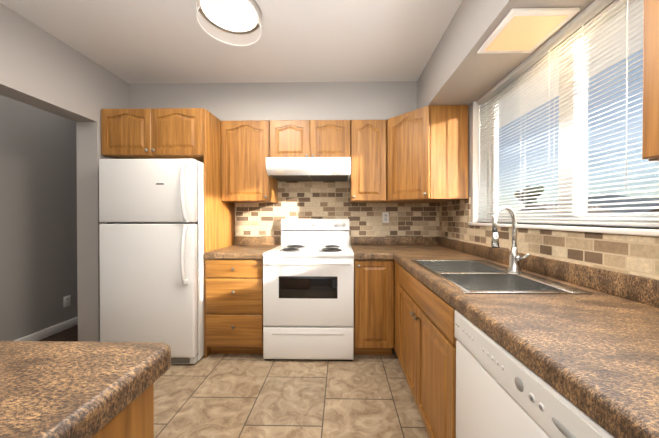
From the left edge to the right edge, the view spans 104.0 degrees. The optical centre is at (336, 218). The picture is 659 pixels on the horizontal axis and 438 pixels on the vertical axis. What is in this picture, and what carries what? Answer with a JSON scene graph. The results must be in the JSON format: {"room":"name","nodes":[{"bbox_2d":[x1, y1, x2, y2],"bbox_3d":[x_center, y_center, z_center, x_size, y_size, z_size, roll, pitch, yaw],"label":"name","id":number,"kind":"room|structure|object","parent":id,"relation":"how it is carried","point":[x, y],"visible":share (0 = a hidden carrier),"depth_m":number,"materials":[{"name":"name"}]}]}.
{"room":"kitchen","nodes":[
{"label":"kitchen","id":0,"kind":"room"},
{"bbox_2d":[0,95,77,340],"bbox_3d":[-3.038,-0.050,1.043,0.150,2.510,5.400,0,0,1],"label":"wall","id":1,"kind":"structure","parent":0,"point":[38,214],"depth_m":2.52,"materials":[{"name":"grey paint"}]},
{"bbox_2d":[14,317,77,340],"bbox_3d":[-2.956,1.160,1.050,0.015,0.090,5.100,0,0,1],"label":"baseboard","id":2,"kind":"structure","parent":1,"relation":"attached to","point":[51,330],"depth_m":2.63,"materials":[{"name":"white wood"}]},
{"bbox_2d":[63,295,70,306],"bbox_3d":[-2.929,0.894,2.798,0.008,0.115,0.070,0,0,1],"label":"outlet","id":3,"kind":"object","parent":1,"relation":"attached to","point":[66,301],"visible":1,"depth_m":2.80,"materials":[{"name":"white plastic"}]},
{"bbox_2d":[0,3,128,341],"bbox_3d":[-2.140,-0.048,0.653,0.180,2.510,4.650,0,0,1],"label":"wall","id":4,"kind":"structure","parent":0,"point":[40,68],"depth_m":2.08,"materials":[{"name":"grey paint"}]},
{"bbox_2d":[0,0,461,83],"bbox_3d":[-0.914,-1.345,1.000,4.400,0.080,5.400,0,0,1],"label":"ceiling","id":5,"kind":"structure","parent":0,"point":[150,41],"depth_m":1.88,"materials":[{"name":"white paint"}]},
{"bbox_2d":[196,0,261,45],"bbox_3d":[-0.664,-1.254,1.606,0.378,0.105,0.378,0,0,1],"label":"drum light","id":6,"kind":"object","parent":5,"relation":"attached to","point":[239,17],"visible":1,"depth_m":1.63,"materials":[{"name":"white glass"}]},
{"bbox_2d":[417,0,588,108],"bbox_3d":[0.906,-1.120,0.439,0.343,0.362,4.035,0,0,1],"label":"ceiling soffit","id":7,"kind":"object","parent":5,"relation":"attached to","point":[458,70],"depth_m":1.62,"materials":[{"name":"grey paint"}]},
{"bbox_2d":[477,8,579,53],"bbox_3d":[0.936,-0.935,1.297,0.300,0.016,0.300,0,0,1],"label":"recessed light","id":8,"kind":"object","parent":7,"relation":"in","point":[523,30],"visible":0.98,"depth_m":1.26,"materials":[{"name":"white plastic"}]},
{"bbox_2d":[39,325,428,437],"bbox_3d":[-0.914,1.235,1.016,4.400,0.060,5.400,0,0,1],"label":"floor","id":9,"kind":"structure","parent":0,"point":[250,396],"depth_m":1.71,"materials":[{"name":"tile"}]},
{"bbox_2d":[92,383,153,437],"bbox_3d":[-1.181,0.784,-0.012,1.500,0.855,1.240,0,0,1],"label":"base cabinet","id":10,"kind":"object","parent":9,"relation":"on","point":[134,418],"depth_m":0.54,"materials":[{"name":"brown wood"}]},
{"bbox_2d":[0,341,170,437],"bbox_3d":[-1.183,0.326,-0.018,1.575,0.056,1.315,0,0,1],"label":"countertop","id":11,"kind":"structure","parent":10,"relation":"on","point":[64,389],"depth_m":0.47,"materials":[{"name":"laminate"}]},
{"bbox_2d":[99,159,203,363],"bbox_3d":[-1.533,0.354,2.396,0.775,1.685,0.770,0,0,1],"label":"refrigerator","id":12,"kind":"object","parent":9,"relation":"on","point":[151,238],"visible":0.81,"depth_m":2.08,"materials":[{"name":"white metal"}]},
{"bbox_2d":[204,109,234,357],"bbox_3d":[-1.127,0.124,2.511,0.020,2.144,0.597,0,0,1],"label":"panel","id":13,"kind":"object","parent":9,"relation":"on","point":[219,223],"visible":0.54,"depth_m":2.34,"materials":[{"name":"brown wood"}]},
{"bbox_2d":[206,259,263,353],"bbox_3d":[-0.868,0.768,2.484,0.492,0.855,0.652,0,0,1],"label":"drawers","id":14,"kind":"object","parent":9,"relation":"on","point":[234,306],"visible":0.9,"depth_m":2.19,"materials":[{"name":"brown wood"}]},
{"bbox_2d":[204,236,279,258],"bbox_3d":[-0.866,0.264,2.482,0.497,0.147,0.634,0,0,1],"label":"countertop","id":15,"kind":"structure","parent":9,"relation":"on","point":[249,247],"depth_m":2.46,"materials":[{"name":"laminate"}]},
{"bbox_2d":[263,219,353,360],"bbox_3d":[-0.232,0.599,2.439,0.763,1.195,0.696,0,0,1],"label":"range","id":16,"kind":"object","parent":9,"relation":"on","point":[308,289],"visible":0.98,"depth_m":2.14,"materials":[{"name":"white metal"}]},
{"bbox_2d":[354,260,393,354],"bbox_3d":[0.323,0.768,2.464,0.335,0.855,0.652,0,0,1],"label":"base cabinet","id":17,"kind":"object","parent":9,"relation":"on","point":[373,307],"visible":0.85,"depth_m":2.17,"materials":[{"name":"brown wood"}]},
{"bbox_2d":[351,237,386,259],"bbox_3d":[0.303,0.264,2.463,0.300,0.147,0.634,0,0,1],"label":"countertop","id":18,"kind":"structure","parent":17,"relation":"on","point":[364,248],"depth_m":2.46,"materials":[{"name":"laminate"}]},
{"bbox_2d":[394,260,399,356],"bbox_3d":[0.794,0.769,2.385,0.605,0.855,0.795,0,0,1],"label":"base cabinet","id":19,"kind":"object","parent":9,"relation":"on","point":[396,275],"visible":0.05,"depth_m":2.09,"materials":[{"name":"brown wood"}]},
{"bbox_2d":[398,265,456,437],"bbox_3d":[0.753,0.775,1.499,0.627,0.855,0.974,0,0,1],"label":"base cabinet","id":20,"kind":"object","parent":9,"relation":"on","point":[427,339],"visible":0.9,"depth_m":1.30,"materials":[{"name":"brown wood"}]},
{"bbox_2d":[387,237,658,437],"bbox_3d":[0.755,0.273,1.187,0.647,0.147,3.169,0,0,1],"label":"countertop","id":21,"kind":"structure","parent":20,"relation":"on","point":[595,356],"depth_m":0.72,"materials":[{"name":"laminate"}]},
{"bbox_2d":[411,260,593,293],"bbox_3d":[0.755,0.380,1.387,0.500,0.192,0.772,0,0,1],"label":"double sink","id":22,"kind":"object","parent":21,"relation":"in","point":[475,276],"visible":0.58,"depth_m":1.34,"materials":[{"name":"silver metal"}]},
{"bbox_2d":[491,205,529,271],"bbox_3d":[0.905,0.105,1.361,0.186,0.356,0.145,0,0,1],"label":"faucet","id":23,"kind":"object","parent":21,"relation":"on","point":[515,258],"visible":1,"depth_m":1.38,"materials":[{"name":"silver metal"}]},
{"bbox_2d":[455,309,614,437],"bbox_3d":[0.734,0.774,0.688,0.570,0.866,0.640,0,0,1],"label":"dishwasher","id":24,"kind":"object","parent":9,"relation":"on","point":[501,392],"visible":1,"depth_m":0.71,"materials":[{"name":"white metal"}]},
{"bbox_2d":[129,81,416,120],"bbox_3d":[-0.452,-1.134,2.636,3.130,0.362,0.315,0,0,1],"label":"wall","id":25,"kind":"structure","parent":0,"point":[308,101],"depth_m":2.48,"materials":[{"name":"grey paint"}]},
{"bbox_2d":[468,0,658,229],"bbox_3d":[1.180,-0.047,0.599,0.200,2.510,4.650,0,0,1],"label":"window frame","id":26,"kind":"structure","parent":0,"point":[470,131],"depth_m":1.87,"materials":[{"name":"grey paint"}]},
{"bbox_2d":[382,105,467,202],"bbox_3d":[0.788,-0.560,2.450,0.619,0.777,0.648,0,0,1],"label":"upper cabinet","id":27,"kind":"object","parent":26,"relation":"attached to","point":[426,154],"visible":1,"depth_m":2.15,"materials":[{"name":"brown wood"}]},
{"bbox_2d":[440,197,658,279],"bbox_3d":[1.084,0.066,1.171,0.010,0.477,3.190,0,0,1],"label":"backsplash","id":28,"kind":"structure","parent":26,"relation":"attached to","point":[638,255],"depth_m":1.19,"materials":[{"name":"tile"}]},
{"bbox_2d":[468,222,658,236],"bbox_3d":[1.182,0.044,1.379,0.222,0.022,1.490,0,0,1],"label":"window sill","id":29,"kind":"structure","parent":26,"relation":"attached to","point":[641,232],"depth_m":1.10,"materials":[{"name":"white"}]},
{"bbox_2d":[473,0,658,227],"bbox_3d":[1.178,-0.456,1.376,0.169,0.976,1.430,0,0,1],"label":"window","id":30,"kind":"structure","parent":26,"relation":"in","point":[573,141],"depth_m":1.34,"materials":[{"name":"white"}]},
{"bbox_2d":[477,0,658,226],"bbox_3d":[1.132,-0.459,1.377,0.056,0.968,1.400,0,0,1],"label":"window blinds","id":31,"kind":"object","parent":30,"relation":"attached to","point":[589,12],"visible":1,"depth_m":1.23,"materials":[{"name":"white plastic"}]},
{"bbox_2d":[642,0,658,160],"bbox_3d":[0.884,-0.535,0.075,0.362,0.795,1.100,0,0,1],"label":"upper cabinet","id":32,"kind":"object","parent":26,"relation":"attached to","point":[650,138],"visible":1,"depth_m":0.61,"materials":[{"name":"brown wood"}]},
{"bbox_3d":[-0.438,-0.062,2.876,3.510,2.510,0.150,0,0,1],"label":"wall","id":33,"kind":"structure","parent":0,"visible":0},
{"bbox_2d":[101,108,203,162],"bbox_3d":[-1.578,-0.747,2.488,0.874,0.402,0.647,0,0,1],"label":"upper cabinet","id":34,"kind":"object","parent":33,"relation":"attached to","point":[163,133],"visible":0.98,"depth_m":2.20,"materials":[{"name":"brown wood"}]},
{"bbox_2d":[221,120,277,202],"bbox_3d":[-0.877,-0.561,2.620,0.470,0.777,0.362,0,0,1],"label":"upper cabinet","id":35,"kind":"object","parent":33,"relation":"attached to","point":[245,153],"visible":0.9,"depth_m":2.47,"materials":[{"name":"brown wood"}]},
{"bbox_2d":[270,120,350,156],"bbox_3d":[-0.252,-0.756,2.609,0.776,0.387,0.362,0,0,1],"label":"upper cabinet","id":36,"kind":"object","parent":33,"relation":"attached to","point":[310,138],"visible":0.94,"depth_m":2.46,"materials":[{"name":"brown wood"}]},
{"bbox_2d":[266,157,350,181],"bbox_3d":[-0.253,-0.479,2.547,0.766,0.158,0.471,0,0,1],"label":"range hood","id":37,"kind":"object","parent":36,"relation":"attached to","point":[294,169],"visible":1,"depth_m":2.33,"materials":[{"name":"white painted metal"}]},
{"bbox_2d":[235,179,439,245],"bbox_3d":[-0.002,-0.136,2.788,2.214,0.860,0.010,0,0,1],"label":"backsplash","id":38,"kind":"structure","parent":33,"relation":"attached to","point":[316,200],"depth_m":2.78,"materials":[{"name":"tile"}]},
{"bbox_2d":[382,212,388,222],"bbox_3d":[0.528,-0.016,2.770,0.070,0.115,0.008,0,0,1],"label":"electrical outlet","id":39,"kind":"object","parent":38,"relation":"attached to","point":[385,217],"visible":1,"depth_m":2.77,"materials":[{"name":"white plastic"}]},
{"bbox_2d":[350,120,385,202],"bbox_3d":[0.308,-0.560,2.601,0.340,0.777,0.362,0,0,1],"label":"upper cabinet","id":40,"kind":"object","parent":33,"relation":"attached to","point":[368,164],"visible":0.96,"depth_m":2.45,"materials":[{"name":"brown wood"}]},
{"label":"outside","id":41,"kind":"structure","parent":0,"visible":0},
{"bbox_2d":[499,0,642,127],"bbox_3d":[1.832,-1.363,2.205,1.050,0.080,7.400,0,0,1],"label":"porch roof","id":42,"kind":"structure","parent":41,"point":[613,46],"depth_m":2.15,"materials":[{"name":"white"}]},
{"bbox_2d":[501,195,658,212],"bbox_3d":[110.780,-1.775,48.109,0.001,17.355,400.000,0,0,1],"label":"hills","id":43,"kind":"structure","parent":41,"point":[624,205],"depth_m":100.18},
{"bbox_3d":[61.537,6.997,48.979,118.500,0.200,400.000,0,0,1],"label":"ground","id":44,"kind":"structure","parent":41,"visible":0},
{"bbox_2d":[514,185,543,206],"bbox_3d":[41.225,-0.178,54.490,5.215,14.080,6.768,0,0,1],"label":"tree","id":45,"kind":"object","parent":44,"relation":"on","point":[533,195],"depth_m":53.29,"materials":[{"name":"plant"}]},
{"bbox_2d":[519,203,658,215],"bbox_3d":[41.951,2.027,28.768,24.000,10.000,84.200,0,0,1],"label":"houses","id":46,"kind":"structure","parent":44,"relation":"on","point":[593,207],"depth_m":39.81,"materials":[{"name":"grey"}]}
]}

